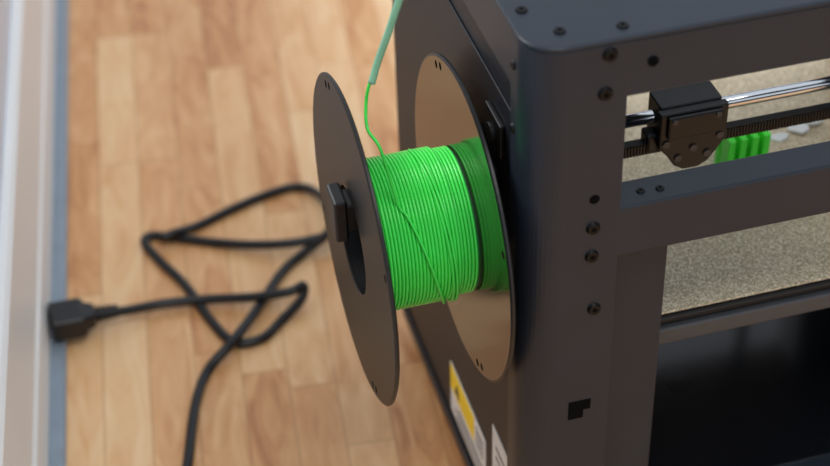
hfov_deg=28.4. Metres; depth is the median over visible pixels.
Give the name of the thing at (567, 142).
post
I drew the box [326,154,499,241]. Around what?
holder
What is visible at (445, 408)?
rail
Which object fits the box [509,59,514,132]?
screws
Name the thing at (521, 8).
socket
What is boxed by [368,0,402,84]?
tube
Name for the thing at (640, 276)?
door frame
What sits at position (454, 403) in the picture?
warning label
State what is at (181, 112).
floor
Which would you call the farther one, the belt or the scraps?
the scraps
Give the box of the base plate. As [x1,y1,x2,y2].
[648,308,829,465]
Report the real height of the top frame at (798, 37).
0.034 m
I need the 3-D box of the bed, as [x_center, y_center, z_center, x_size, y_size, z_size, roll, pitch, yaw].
[0.228,-0.043,1.124,0.233,0.006,0.250,-11,40,-11]
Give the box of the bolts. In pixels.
[662,112,723,161]
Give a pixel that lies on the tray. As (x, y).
(777, 309)
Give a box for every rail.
[403,308,471,465]
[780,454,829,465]
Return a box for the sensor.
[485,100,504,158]
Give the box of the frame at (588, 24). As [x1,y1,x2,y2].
[493,0,829,53]
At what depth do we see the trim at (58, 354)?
1.43 m
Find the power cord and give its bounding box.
[47,183,327,465]
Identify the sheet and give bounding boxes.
[622,58,829,314]
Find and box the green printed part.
[714,131,770,163]
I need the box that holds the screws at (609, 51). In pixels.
[585,47,617,314]
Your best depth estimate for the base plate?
1.18 m
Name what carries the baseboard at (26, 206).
attached to the wall
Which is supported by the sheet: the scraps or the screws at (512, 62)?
the scraps
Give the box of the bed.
[661,279,829,324]
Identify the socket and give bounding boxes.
[519,7,624,30]
[590,54,613,312]
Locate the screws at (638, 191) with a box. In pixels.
[636,185,664,193]
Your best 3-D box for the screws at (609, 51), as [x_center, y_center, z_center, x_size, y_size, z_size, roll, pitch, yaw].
[0.103,0.059,0.949,0.014,0.391,0.002,-11,40,-11]
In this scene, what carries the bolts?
attached to the gantry carriage block
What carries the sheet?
on the bed
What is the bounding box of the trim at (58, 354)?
[49,0,68,465]
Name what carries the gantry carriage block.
attached to the rod
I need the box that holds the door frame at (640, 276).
[604,246,666,465]
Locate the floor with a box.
[66,0,464,465]
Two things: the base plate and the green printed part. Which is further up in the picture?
the green printed part
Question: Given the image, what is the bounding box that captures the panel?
[392,0,510,465]
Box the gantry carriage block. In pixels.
[641,81,723,151]
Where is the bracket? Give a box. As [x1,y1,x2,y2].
[656,99,728,168]
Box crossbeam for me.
[617,141,829,255]
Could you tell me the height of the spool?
0.221 m
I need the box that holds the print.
[455,386,503,465]
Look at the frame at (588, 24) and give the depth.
0.84 m
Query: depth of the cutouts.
0.98 m
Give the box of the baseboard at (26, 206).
[0,0,55,465]
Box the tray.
[659,289,829,344]
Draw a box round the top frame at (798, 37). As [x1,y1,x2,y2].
[463,0,829,95]
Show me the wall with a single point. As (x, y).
(5, 5)
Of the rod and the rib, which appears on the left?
the rib
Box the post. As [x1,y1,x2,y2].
[507,30,630,465]
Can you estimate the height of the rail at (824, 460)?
0.041 m
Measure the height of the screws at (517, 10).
0.001 m
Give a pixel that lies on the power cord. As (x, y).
(69, 319)
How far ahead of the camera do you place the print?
1.16 m
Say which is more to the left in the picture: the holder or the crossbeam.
the holder
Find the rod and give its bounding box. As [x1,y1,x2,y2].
[625,76,829,128]
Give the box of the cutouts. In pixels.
[568,56,658,419]
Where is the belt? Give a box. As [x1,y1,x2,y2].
[623,102,829,158]
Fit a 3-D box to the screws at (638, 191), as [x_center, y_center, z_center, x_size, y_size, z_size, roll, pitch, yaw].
[0.130,-0.024,0.907,0.016,0.001,0.005,-8,40,-7]
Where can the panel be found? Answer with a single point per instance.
(422, 28)
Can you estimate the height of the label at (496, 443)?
0.068 m
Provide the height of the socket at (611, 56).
0.386 m
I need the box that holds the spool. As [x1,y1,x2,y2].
[313,52,515,405]
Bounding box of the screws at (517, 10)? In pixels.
[515,6,628,34]
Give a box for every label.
[450,361,485,465]
[492,424,506,465]
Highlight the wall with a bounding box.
[0,0,11,203]
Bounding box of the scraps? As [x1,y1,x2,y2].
[770,120,824,142]
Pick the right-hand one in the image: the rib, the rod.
the rod
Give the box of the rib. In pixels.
[446,0,509,113]

